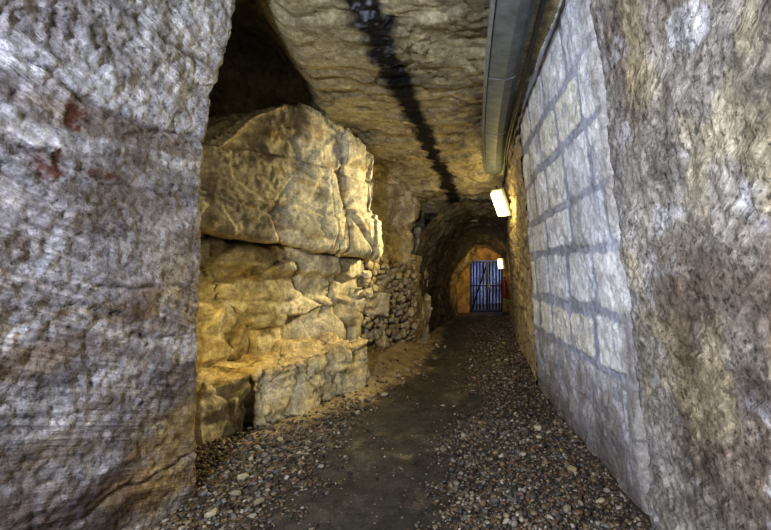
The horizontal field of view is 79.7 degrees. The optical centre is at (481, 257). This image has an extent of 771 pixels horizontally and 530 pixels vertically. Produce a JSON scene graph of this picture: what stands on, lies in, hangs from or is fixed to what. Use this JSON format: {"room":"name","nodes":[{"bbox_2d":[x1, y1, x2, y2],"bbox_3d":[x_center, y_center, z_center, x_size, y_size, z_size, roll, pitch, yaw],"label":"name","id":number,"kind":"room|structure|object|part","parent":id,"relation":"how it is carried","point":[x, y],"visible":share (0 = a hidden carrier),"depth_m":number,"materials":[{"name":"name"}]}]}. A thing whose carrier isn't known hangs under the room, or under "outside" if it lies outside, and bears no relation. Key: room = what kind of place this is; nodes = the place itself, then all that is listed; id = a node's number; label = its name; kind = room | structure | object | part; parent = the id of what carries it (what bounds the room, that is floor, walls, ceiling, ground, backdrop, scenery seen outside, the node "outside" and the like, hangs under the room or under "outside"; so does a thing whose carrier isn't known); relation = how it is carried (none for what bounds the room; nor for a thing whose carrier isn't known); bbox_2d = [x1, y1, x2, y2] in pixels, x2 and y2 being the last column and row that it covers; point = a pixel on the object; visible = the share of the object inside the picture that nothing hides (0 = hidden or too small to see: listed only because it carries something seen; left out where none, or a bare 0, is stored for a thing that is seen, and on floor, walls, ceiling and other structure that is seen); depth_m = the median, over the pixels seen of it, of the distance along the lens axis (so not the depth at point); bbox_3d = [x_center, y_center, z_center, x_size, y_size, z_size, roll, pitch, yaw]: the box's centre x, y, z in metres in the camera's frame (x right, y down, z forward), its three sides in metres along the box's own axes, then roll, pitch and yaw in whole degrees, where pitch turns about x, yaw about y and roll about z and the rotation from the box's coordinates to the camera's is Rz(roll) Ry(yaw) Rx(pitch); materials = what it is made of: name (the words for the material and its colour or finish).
{"room":"underground stone tunnel","nodes":[
{"label":"underground stone tunnel","id":0,"kind":"room"},
{"bbox_2d":[0,0,234,529],"bbox_3d":[-3.099,-0.550,1.831,3.064,4.500,3.062,0,0,0],"label":"wall","id":1,"kind":"structure","parent":0,"point":[105,104],"depth_m":2.24,"materials":[{"name":"grey stone"}]},
{"bbox_2d":[196,111,432,368],"bbox_3d":[-2.578,-0.550,5.955,2.226,4.500,6.943,0,0,41],"label":"wall","id":2,"kind":"structure","parent":0,"point":[253,296],"depth_m":5.38,"materials":[{"name":"stone"}]},
{"bbox_2d":[199,102,382,260],"bbox_3d":[-2.639,-0.895,5.427,1.404,1.868,3.167,0,0,33],"label":"rock slab","id":3,"kind":"object","parent":2,"relation":"attached to","point":[288,175],"visible":0.69,"depth_m":5.10,"materials":[{"name":"stone"}]},
{"bbox_2d":[359,290,365,297],"bbox_3d":[-1.733,0.528,6.526,0.093,0.112,0.166,0,0,-2],"label":"rubble stone","id":4,"kind":"object","parent":2,"relation":"attached to","point":[362,294],"visible":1,"depth_m":6.48,"materials":[{"name":"stone"}]},
{"bbox_2d":[362,270,371,277],"bbox_3d":[-1.695,0.235,6.605,0.129,0.116,0.187,0,0,21],"label":"rubble stone","id":5,"kind":"object","parent":2,"relation":"attached to","point":[365,273],"visible":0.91,"depth_m":6.55,"materials":[{"name":"stone"}]},
{"bbox_2d":[364,288,372,297],"bbox_3d":[-1.676,0.511,6.670,0.123,0.142,0.195,0,0,0],"label":"rubble stone","id":6,"kind":"object","parent":2,"relation":"attached to","point":[369,292],"visible":0.88,"depth_m":6.62,"materials":[{"name":"stone"}]},
{"bbox_2d":[364,321,373,328],"bbox_3d":[-1.683,0.994,6.688,0.138,0.116,0.208,0,0,15],"label":"rubble stone","id":7,"kind":"object","parent":2,"relation":"attached to","point":[368,325],"visible":0.85,"depth_m":6.63,"materials":[{"name":"stone"}]},
{"bbox_2d":[366,302,371,307],"bbox_3d":[-1.670,0.700,6.645,0.105,0.096,0.156,0,0,-4],"label":"rubble stone","id":8,"kind":"object","parent":2,"relation":"attached to","point":[368,305],"visible":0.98,"depth_m":6.59,"materials":[{"name":"stone"}]},
{"bbox_2d":[365,261,373,269],"bbox_3d":[-1.673,0.106,6.671,0.114,0.152,0.143,0,0,30],"label":"rubble stone","id":9,"kind":"object","parent":2,"relation":"attached to","point":[369,264],"visible":0.94,"depth_m":6.62,"materials":[{"name":"stone"}]},
{"bbox_2d":[370,300,377,308],"bbox_3d":[-1.650,0.689,6.803,0.134,0.134,0.209,0,0,26],"label":"rubble stone","id":10,"kind":"object","parent":2,"relation":"attached to","point":[374,302],"visible":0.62,"depth_m":6.74,"materials":[{"name":"stone"}]},
{"bbox_2d":[373,317,379,323],"bbox_3d":[-1.615,0.946,6.879,0.099,0.101,0.149,0,0,-5],"label":"rubble stone","id":11,"kind":"object","parent":2,"relation":"attached to","point":[376,320],"visible":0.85,"depth_m":6.83,"materials":[{"name":"stone"}]},
{"bbox_2d":[371,328,382,336],"bbox_3d":[-1.614,1.151,6.883,0.152,0.150,0.220,0,0,6],"label":"rubble stone","id":12,"kind":"object","parent":2,"relation":"attached to","point":[376,331],"visible":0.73,"depth_m":6.82,"materials":[{"name":"stone"}]},
{"bbox_2d":[375,339,382,345],"bbox_3d":[-1.599,1.312,6.966,0.115,0.148,0.141,0,0,9],"label":"rubble stone","id":13,"kind":"object","parent":2,"relation":"attached to","point":[378,342],"visible":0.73,"depth_m":6.90,"materials":[{"name":"stone"}]},
{"bbox_2d":[378,318,383,325],"bbox_3d":[-1.592,0.994,6.996,0.123,0.121,0.175,0,0,1],"label":"rubble stone","id":14,"kind":"object","parent":2,"relation":"attached to","point":[381,321],"visible":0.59,"depth_m":6.95,"materials":[{"name":"stone"}]},
{"bbox_2d":[378,285,384,291],"bbox_3d":[-1.595,0.482,6.998,0.131,0.129,0.203,0,0,25],"label":"rubble stone","id":15,"kind":"object","parent":2,"relation":"attached to","point":[381,287],"visible":0.63,"depth_m":6.96,"materials":[{"name":"stone"}]},
{"bbox_2d":[378,324,387,330],"bbox_3d":[-1.558,1.101,7.103,0.137,0.147,0.174,0,0,10],"label":"rubble stone","id":16,"kind":"object","parent":2,"relation":"attached to","point":[384,326],"visible":0.77,"depth_m":7.03,"materials":[{"name":"stone"}]},
{"bbox_2d":[380,279,387,286],"bbox_3d":[-1.557,0.388,7.099,0.126,0.154,0.182,0,0,-4],"label":"rubble stone","id":17,"kind":"object","parent":2,"relation":"attached to","point":[384,281],"visible":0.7,"depth_m":7.06,"materials":[{"name":"stone"}]},
{"bbox_2d":[384,288,393,292],"bbox_3d":[-1.501,0.541,7.185,0.113,0.109,0.196,0,0,32],"label":"rubble stone","id":18,"kind":"object","parent":2,"relation":"attached to","point":[391,290],"visible":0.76,"depth_m":7.15,"materials":[{"name":"stone"}]},
{"bbox_2d":[386,329,391,334],"bbox_3d":[-1.494,1.183,7.188,0.115,0.098,0.172,0,0,11],"label":"rubble stone","id":19,"kind":"object","parent":2,"relation":"attached to","point":[388,331],"visible":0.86,"depth_m":7.13,"materials":[{"name":"stone"}]},
{"bbox_2d":[388,317,393,322],"bbox_3d":[-1.472,0.999,7.295,0.098,0.094,0.147,0,0,6],"label":"rubble stone","id":20,"kind":"object","parent":2,"relation":"attached to","point":[391,319],"visible":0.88,"depth_m":7.26,"materials":[{"name":"stone"}]},
{"bbox_2d":[389,258,395,264],"bbox_3d":[-1.460,0.051,7.372,0.150,0.118,0.117,0,0,-40],"label":"rubble stone","id":21,"kind":"object","parent":2,"relation":"attached to","point":[393,261],"visible":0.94,"depth_m":7.33,"materials":[{"name":"stone"}]},
{"bbox_2d":[392,317,398,323],"bbox_3d":[-1.432,1.033,7.444,0.117,0.117,0.178,0,0,-6],"label":"rubble stone","id":22,"kind":"object","parent":2,"relation":"attached to","point":[396,320],"visible":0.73,"depth_m":7.39,"materials":[{"name":"stone"}]},
{"bbox_2d":[391,280,399,285],"bbox_3d":[-1.428,0.409,7.407,0.120,0.112,0.209,0,0,2],"label":"rubble stone","id":23,"kind":"object","parent":2,"relation":"attached to","point":[394,282],"visible":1,"depth_m":7.34,"materials":[{"name":"stone"}]},
{"bbox_2d":[394,333,402,340],"bbox_3d":[-1.404,1.313,7.533,0.147,0.148,0.212,0,0,0],"label":"rubble stone","id":24,"kind":"object","parent":2,"relation":"attached to","point":[400,335],"visible":0.75,"depth_m":7.48,"materials":[{"name":"stone"}]},
{"bbox_2d":[395,272,401,278],"bbox_3d":[-1.406,0.291,7.541,0.141,0.116,0.212,0,0,-3],"label":"rubble stone","id":25,"kind":"object","parent":2,"relation":"attached to","point":[397,275],"visible":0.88,"depth_m":7.45,"materials":[{"name":"stone"}]},
{"bbox_2d":[395,309,402,316],"bbox_3d":[-1.401,0.911,7.584,0.136,0.142,0.195,0,0,-22],"label":"rubble stone","id":26,"kind":"object","parent":2,"relation":"attached to","point":[398,312],"visible":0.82,"depth_m":7.53,"materials":[{"name":"stone"}]},
{"bbox_2d":[397,283,403,290],"bbox_3d":[-1.385,0.488,7.562,0.141,0.159,0.210,0,0,-6],"label":"rubble stone","id":27,"kind":"object","parent":2,"relation":"attached to","point":[401,286],"visible":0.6,"depth_m":7.51,"materials":[{"name":"stone"}]},
{"bbox_2d":[399,265,405,272],"bbox_3d":[-1.368,0.183,7.678,0.122,0.151,0.216,0,0,-4],"label":"rubble stone","id":28,"kind":"object","parent":2,"relation":"attached to","point":[402,268],"visible":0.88,"depth_m":7.62,"materials":[{"name":"stone"}]},
{"bbox_2d":[399,328,406,337],"bbox_3d":[-1.372,1.288,7.744,0.147,0.150,0.210,0,0,9],"label":"rubble stone","id":29,"kind":"object","parent":2,"relation":"attached to","point":[404,333],"visible":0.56,"depth_m":7.71,"materials":[{"name":"stone"}]},
{"bbox_2d":[402,278,408,285],"bbox_3d":[-1.354,0.417,7.774,0.148,0.166,0.215,0,0,9],"label":"rubble stone","id":30,"kind":"object","parent":2,"relation":"attached to","point":[405,282],"visible":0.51,"depth_m":7.73,"materials":[{"name":"stone"}]},
{"bbox_2d":[402,272,408,278],"bbox_3d":[-1.335,0.312,7.849,0.134,0.141,0.190,0,0,-6],"label":"rubble stone","id":31,"kind":"object","parent":30,"relation":"on","point":[404,275],"visible":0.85,"depth_m":7.81,"materials":[{"name":"stone"}]},
{"bbox_2d":[402,320,409,327],"bbox_3d":[-1.323,1.149,7.841,0.138,0.130,0.203,0,0,11],"label":"rubble stone","id":32,"kind":"object","parent":2,"relation":"attached to","point":[406,322],"visible":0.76,"depth_m":7.81,"materials":[{"name":"stone"}]},
{"bbox_2d":[404,284,412,289],"bbox_3d":[-1.295,0.516,7.920,0.113,0.134,0.200,0,0,20],"label":"rubble stone","id":33,"kind":"object","parent":2,"relation":"attached to","point":[408,287],"visible":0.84,"depth_m":7.88,"materials":[{"name":"stone"}]},
{"bbox_2d":[405,294,411,299],"bbox_3d":[-1.296,0.681,7.904,0.112,0.116,0.195,0,0,-5],"label":"rubble stone","id":34,"kind":"object","parent":2,"relation":"attached to","point":[408,296],"visible":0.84,"depth_m":7.85,"materials":[{"name":"stone"}]},
{"bbox_2d":[406,263,412,269],"bbox_3d":[-1.294,0.150,7.918,0.120,0.139,0.209,0,0,4],"label":"rubble stone","id":35,"kind":"object","parent":2,"relation":"attached to","point":[409,266],"visible":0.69,"depth_m":7.86,"materials":[{"name":"stone"}]},
{"bbox_2d":[406,307,415,315],"bbox_3d":[-1.280,0.954,8.044,0.167,0.158,0.213,0,0,9],"label":"rubble stone","id":36,"kind":"object","parent":2,"relation":"attached to","point":[411,310],"visible":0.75,"depth_m":7.99,"materials":[{"name":"stone"}]},
{"bbox_2d":[411,264,415,272],"bbox_3d":[-1.262,0.192,8.156,0.131,0.175,0.181,0,0,6],"label":"rubble stone","id":37,"kind":"object","parent":2,"relation":"attached to","point":[413,270],"visible":0.59,"depth_m":8.13,"materials":[{"name":"stone"}]},
{"bbox_2d":[410,322,417,330],"bbox_3d":[-1.242,1.238,8.178,0.141,0.188,0.201,0,0,-3],"label":"rubble stone","id":38,"kind":"object","parent":2,"relation":"attached to","point":[414,326],"visible":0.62,"depth_m":8.12,"materials":[{"name":"stone"}]},
{"bbox_3d":[-1.378,0.837,7.713,0.098,0.091,0.148,8,25,6],"label":"rubble stone","id":39,"kind":"object","parent":2,"relation":"attached to","visible":0},
{"bbox_2d":[399,296,405,303],"bbox_3d":[-1.369,0.712,7.677,0.150,0.168,0.206,0,0,0],"label":"rubble stone","id":40,"kind":"object","parent":39,"relation":"on","point":[403,298],"visible":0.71,"depth_m":7.60,"materials":[{"name":"stone"}]},
{"bbox_3d":[-1.305,1.406,8.054,0.082,0.065,0.123,7,28,14],"label":"rubble stone","id":41,"kind":"object","parent":2,"relation":"attached to","visible":0},
{"bbox_2d":[408,329,415,336],"bbox_3d":[-1.260,1.342,8.058,0.104,0.135,0.179,0,0,30],"label":"rubble stone","id":42,"kind":"object","parent":41,"relation":"on","point":[412,331],"visible":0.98,"depth_m":8.03,"materials":[{"name":"stone"}]},
{"label":"rubble stone","id":43,"kind":"object","parent":2,"relation":"attached to","visible":0},
{"bbox_2d":[367,331,373,338],"bbox_3d":[-1.675,1.154,6.696,0.128,0.117,0.196,0,0,2],"label":"rubble stone","id":44,"kind":"object","parent":43,"relation":"on","point":[370,334],"visible":0.82,"depth_m":6.66,"materials":[{"name":"stone"}]},
{"bbox_3d":[-1.285,0.712,8.079,0.123,0.094,0.176,-4,9,-1],"label":"rubble stone","id":45,"kind":"object","parent":2,"relation":"attached to","visible":0},
{"bbox_2d":[411,287,416,294],"bbox_3d":[-1.266,0.592,8.055,0.130,0.163,0.232,0,0,26],"label":"rubble stone","id":46,"kind":"object","parent":45,"relation":"on","point":[414,290],"visible":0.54,"depth_m":8.04,"materials":[{"name":"stone"}]},
{"bbox_3d":[-1.711,1.241,6.530,0.103,0.113,0.175,1,22,-2],"label":"rubble stone","id":47,"kind":"object","parent":2,"relation":"attached to","visible":0},
{"bbox_2d":[361,333,367,338],"bbox_3d":[-1.714,1.144,6.564,0.093,0.085,0.142,0,0,7],"label":"rubble stone","id":48,"kind":"object","parent":47,"relation":"on","point":[363,336],"visible":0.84,"depth_m":6.52,"materials":[{"name":"stone"}]},
{"bbox_3d":[-1.288,1.206,8.060,0.089,0.081,0.135,3,11,19],"label":"rubble stone","id":49,"kind":"object","parent":2,"relation":"attached to","visible":0},
{"bbox_2d":[407,317,414,324],"bbox_3d":[-1.283,1.131,8.040,0.169,0.167,0.160,0,0,-44],"label":"rubble stone","id":50,"kind":"object","parent":49,"relation":"on","point":[411,320],"visible":0.51,"depth_m":7.99,"materials":[{"name":"stone"}]},
{"label":"rubble stone","id":51,"kind":"object","parent":2,"relation":"attached to","visible":0},
{"bbox_2d":[371,263,379,271],"bbox_3d":[-1.630,0.148,6.836,0.156,0.194,0.182,0,0,26],"label":"rubble stone","id":52,"kind":"object","parent":51,"relation":"on","point":[376,266],"visible":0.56,"depth_m":6.78,"materials":[{"name":"stone"}]},
{"label":"rubble stone","id":53,"kind":"object","parent":2,"relation":"attached to","visible":0},
{"bbox_2d":[363,278,370,282],"bbox_3d":[-1.698,0.332,6.666,0.107,0.078,0.157,0,0,16],"label":"rubble stone","id":54,"kind":"object","parent":53,"relation":"on","point":[367,280],"visible":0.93,"depth_m":6.61,"materials":[{"name":"stone"}]},
{"bbox_3d":[-1.456,1.289,7.426,0.077,0.078,0.117,-9,-12,9],"label":"rubble stone","id":55,"kind":"object","parent":2,"relation":"attached to","visible":0},
{"bbox_2d":[388,328,398,335],"bbox_3d":[-1.461,1.204,7.353,0.132,0.160,0.234,0,0,18],"label":"rubble stone","id":56,"kind":"object","parent":55,"relation":"on","point":[395,331],"visible":0.66,"depth_m":7.32,"materials":[{"name":"stone"}]},
{"bbox_2d":[387,324,395,328],"bbox_3d":[-1.462,1.115,7.292,0.097,0.086,0.166,0,0,16],"label":"rubble stone","id":57,"kind":"object","parent":56,"relation":"on","point":[393,326],"visible":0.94,"depth_m":7.24,"materials":[{"name":"stone"}]},
{"label":"rubble stone","id":58,"kind":"object","parent":2,"relation":"attached to","visible":0},
{"bbox_2d":[400,314,406,321],"bbox_3d":[-1.353,1.033,7.737,0.107,0.131,0.189,0,0,1],"label":"rubble stone","id":59,"kind":"object","parent":58,"relation":"on","point":[404,317],"visible":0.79,"depth_m":7.69,"materials":[{"name":"stone"}]},
{"bbox_3d":[-1.468,0.713,7.391,0.115,0.108,0.166,-2,2,18],"label":"rubble stone","id":60,"kind":"object","parent":2,"relation":"attached to","visible":0},
{"bbox_2d":[390,292,398,298],"bbox_3d":[-1.461,0.636,7.428,0.152,0.154,0.210,0,0,4],"label":"rubble stone","id":61,"kind":"object","parent":60,"relation":"on","point":[396,294],"visible":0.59,"depth_m":7.40,"materials":[{"name":"stone"}]},
{"bbox_3d":[-1.482,0.286,7.348,0.134,0.109,0.194,7,19,9],"label":"rubble stone","id":62,"kind":"object","parent":2,"relation":"attached to","visible":0},
{"bbox_2d":[385,269,393,276],"bbox_3d":[-1.503,0.244,7.244,0.102,0.135,0.184,0,0,24],"label":"rubble stone","id":63,"kind":"object","parent":62,"relation":"on","point":[389,272],"visible":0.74,"depth_m":7.21,"materials":[{"name":"stone"}]},
{"bbox_2d":[209,0,559,221],"bbox_3d":[-2.150,-1.745,5.010,6.500,1.958,9.420,0,0,0],"label":"ceiling","id":64,"kind":"structure","parent":0,"point":[406,77],"depth_m":4.81,"materials":[{"name":"beige stone"}]},
{"bbox_2d":[482,0,535,175],"bbox_3d":[0.205,-1.736,4.250,0.410,0.713,7.500,0,0,0],"label":"duct","id":65,"kind":"object","parent":64,"relation":"hanging from","point":[509,21],"visible":0.89,"depth_m":3.91,"materials":[{"name":"grey metal"}]},
{"bbox_3d":[0.063,-1.668,4.250,0.106,0.564,7.500,0,0,0],"label":"lid","id":66,"kind":"part","parent":65,"relation":"part of","materials":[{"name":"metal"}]},
{"bbox_2d":[159,303,651,529],"bbox_3d":[-1.700,1.509,8.150,5.801,0.281,15.702,0,0,0],"label":"floor","id":67,"kind":"structure","parent":0,"point":[395,485],"depth_m":3.77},
{"bbox_2d":[195,367,250,444],"bbox_3d":[-2.726,1.380,3.870,0.830,0.774,1.255,0,0,26],"label":"block","id":68,"kind":"object","parent":67,"relation":"on","point":[220,413],"visible":0.27,"depth_m":4.02,"materials":[{"name":"stone"}]},
{"bbox_2d":[214,351,315,427],"bbox_3d":[-2.312,1.382,4.671,0.924,0.800,0.854,0,0,28],"label":"block","id":69,"kind":"object","parent":67,"relation":"on","point":[280,386],"visible":0.58,"depth_m":4.51,"materials":[{"name":"stone"}]},
{"bbox_2d":[273,338,351,406],"bbox_3d":[-2.079,1.345,5.290,0.928,0.864,0.818,0,0,26],"label":"block","id":70,"kind":"object","parent":67,"relation":"on","point":[327,364],"visible":0.44,"depth_m":5.15,"materials":[{"name":"stone"}]},
{"bbox_2d":[308,332,370,392],"bbox_3d":[-1.865,1.346,5.718,0.956,0.858,0.694,0,0,28],"label":"block","id":71,"kind":"object","parent":67,"relation":"on","point":[359,373],"visible":0.42,"depth_m":5.57,"materials":[{"name":"stone"}]},
{"bbox_2d":[147,315,655,529],"bbox_3d":[-0.762,1.553,7.360,3.508,0.186,10.348,0,0,0],"label":"gravel","id":72,"kind":"object","parent":67,"relation":"on","point":[516,489],"visible":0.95,"depth_m":3.41,"materials":[{"name":"grey gravel"}]},
{"bbox_2d":[204,508,218,517],"bbox_3d":[-1.672,1.580,2.778,0.079,0.053,0.053,0,0,-22],"label":"loose stone","id":73,"kind":"object","parent":72,"relation":"on","point":[215,511],"visible":0.99,"depth_m":2.76,"materials":[{"name":"stone"}]},
{"bbox_2d":[230,490,241,495],"bbox_3d":[-1.653,1.580,3.018,0.074,0.045,0.053,0,0,8],"label":"loose stone","id":74,"kind":"object","parent":72,"relation":"on","point":[234,492],"visible":0.94,"depth_m":3.00,"materials":[{"name":"stone"}]},
{"bbox_2d":[237,473,248,479],"bbox_3d":[-1.727,1.580,3.255,0.077,0.041,0.052,0,0,-24],"label":"loose stone","id":75,"kind":"object","parent":72,"relation":"on","point":[244,475],"visible":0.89,"depth_m":3.24,"materials":[{"name":"stone"}]},
{"bbox_2d":[249,513,256,518],"bbox_3d":[-1.408,1.581,2.761,0.048,0.027,0.034,0,0,31],"label":"loose stone","id":76,"kind":"object","parent":72,"relation":"on","point":[252,515],"visible":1,"depth_m":2.75,"materials":[{"name":"stone"}]},
{"bbox_2d":[253,497,264,504],"bbox_3d":[-1.449,1.577,2.918,0.049,0.040,0.069,0,0,35],"label":"loose stone","id":77,"kind":"object","parent":72,"relation":"on","point":[260,500],"visible":1,"depth_m":2.90,"materials":[{"name":"stone"}]},
{"bbox_2d":[533,425,541,430],"bbox_3d":[0.515,1.579,4.190,0.084,0.043,0.058,0,0,24],"label":"loose stone","id":78,"kind":"object","parent":72,"relation":"on","point":[538,427],"visible":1,"depth_m":4.17,"materials":[{"name":"stone"}]},
{"bbox_2d":[563,504,570,513],"bbox_3d":[0.532,1.569,2.820,0.051,0.041,0.072,0,0,15],"label":"loose stone","id":79,"kind":"object","parent":72,"relation":"on","point":[567,507],"visible":1,"depth_m":2.80,"materials":[{"name":"stone"}]},
{"bbox_2d":[567,465,577,471],"bbox_3d":[0.674,1.577,3.358,0.078,0.041,0.054,0,0,42],"label":"loose stone","id":80,"kind":"object","parent":72,"relation":"on","point":[570,467],"visible":1,"depth_m":3.35,"materials":[{"name":"stone"}]},
{"bbox_2d":[596,498,604,503],"bbox_3d":[0.775,1.592,2.946,0.057,0.032,0.038,0,0,-16],"label":"loose stone","id":81,"kind":"object","parent":72,"relation":"on","point":[600,500],"visible":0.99,"depth_m":2.94,"materials":[{"name":"stone"}]},
{"bbox_2d":[412,199,507,342],"bbox_3d":[-0.222,0.301,12.121,2.250,2.803,7.810,0,0,0],"label":"vault","id":82,"kind":"object","parent":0,"point":[448,244],"visible":0.69,"depth_m":10.06,"materials":[{"name":"stone"}]},
{"bbox_2d":[456,247,509,312],"bbox_3d":[-0.100,0.300,13.444,2.802,2.800,0.520,0,0,0],"label":"wall","id":83,"kind":"structure","parent":0,"point":[463,285],"depth_m":13.26,"materials":[{"name":"stone"}]},
{"bbox_2d":[469,261,502,311],"bbox_3d":[0.120,0.850,13.281,0.980,1.500,0.102,0,0,0],"label":"gate","id":84,"kind":"object","parent":83,"relation":"attached to","point":[488,285],"visible":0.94,"depth_m":13.26,"materials":[{"name":"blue metal"}]},
{"bbox_3d":[0.150,0.850,13.280,0.080,1.440,0.045,0,0,0],"label":"post","id":85,"kind":"part","parent":84,"relation":"part of","materials":[{"name":"black metal"}]},
{"bbox_2d":[472,260,500,303],"bbox_3d":[-0.100,0.350,15.903,2.800,2.700,0.070,0,0,1],"label":"wall","id":86,"kind":"structure","parent":0,"point":[474,260],"depth_m":15.89,"materials":[{"name":"stone"}]},
{"bbox_2d":[505,115,537,384],"bbox_3d":[0.613,-0.154,10.721,0.449,3.707,10.569,0,0,1],"label":"wall","id":87,"kind":"structure","parent":0,"point":[518,264],"depth_m":6.63,"materials":[{"name":"stone"}]},
{"bbox_2d":[490,186,511,216],"bbox_3d":[0.317,-0.955,7.597,0.248,0.492,0.335,0,0,42],"label":"wall lamp","id":88,"kind":"object","parent":87,"relation":"attached to","point":[498,195],"visible":0.98,"depth_m":7.52,"materials":[{"name":"beige"}]},
{"bbox_2d":[491,191,507,215],"bbox_3d":[0.294,-0.907,7.571,0.202,0.440,0.080,0,30,42],"label":"diffuser","id":89,"kind":"object","parent":88,"relation":"attached to","point":[499,198],"depth_m":7.52,"materials":[{"name":"beige plastic"}]},
{"bbox_2d":[497,256,504,268],"bbox_3d":[0.482,0.115,11.489,0.176,0.326,0.168,0,0,-30],"label":"wall lamp","id":90,"kind":"object","parent":87,"relation":"attached to","point":[501,263],"visible":1,"depth_m":11.44,"materials":[{"name":"beige"}]},
{"bbox_2d":[497,259,502,268],"bbox_3d":[0.461,0.146,11.478,0.080,0.246,0.134,-9,5,-30],"label":"diffuser","id":91,"kind":"object","parent":90,"relation":"attached to","point":[500,261],"depth_m":11.43,"materials":[{"name":"beige plastic"}]},
{"bbox_2d":[500,276,508,297],"bbox_3d":[0.624,0.794,12.400,0.232,0.612,0.160,0,0,0],"label":"fire extinguisher","id":92,"kind":"object","parent":87,"relation":"attached to","point":[504,288],"visible":1,"depth_m":12.34,"materials":[{"name":"red paint"}]},
{"bbox_2d":[504,0,543,183],"bbox_3d":[0.361,-1.539,4.200,0.115,0.467,7.402,0,0,0],"label":"cable","id":93,"kind":"object","parent":87,"relation":"attached to","point":[541,1],"visible":1,"depth_m":3.75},
{"bbox_2d":[505,0,546,176],"bbox_3d":[0.400,-1.608,4.200,0.127,0.492,7.404,0,0,0],"label":"cable","id":94,"kind":"object","parent":87,"relation":"attached to","point":[544,2],"visible":0.73,"depth_m":4.22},
{"bbox_2d":[519,0,649,514],"bbox_3d":[0.626,-0.232,4.013,0.538,3.863,3.004,0,0,-8],"label":"wall","id":95,"kind":"structure","parent":0,"point":[586,355],"depth_m":3.42,"materials":[{"name":"grey stone"}]},
{"bbox_2d":[590,0,770,529],"bbox_3d":[0.783,-0.232,1.565,0.545,3.864,2.537,0,0,0],"label":"wall","id":96,"kind":"structure","parent":0,"point":[687,82],"depth_m":1.75,"materials":[{"name":"grey stone"}]},
{"bbox_3d":[-1.631,0.502,6.853,0.100,0.065,0.143,7,21,23],"label":"rubble stone","id":97,"kind":"object","parent":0,"visible":0},
{"bbox_2d":[370,284,378,292],"bbox_3d":[-1.621,0.456,6.808,0.116,0.144,0.163,0,0,9],"label":"rubble stone","id":98,"kind":"object","parent":97,"relation":"on","point":[374,287],"visible":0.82,"depth_m":6.75,"materials":[{"name":"stone"}]}
]}

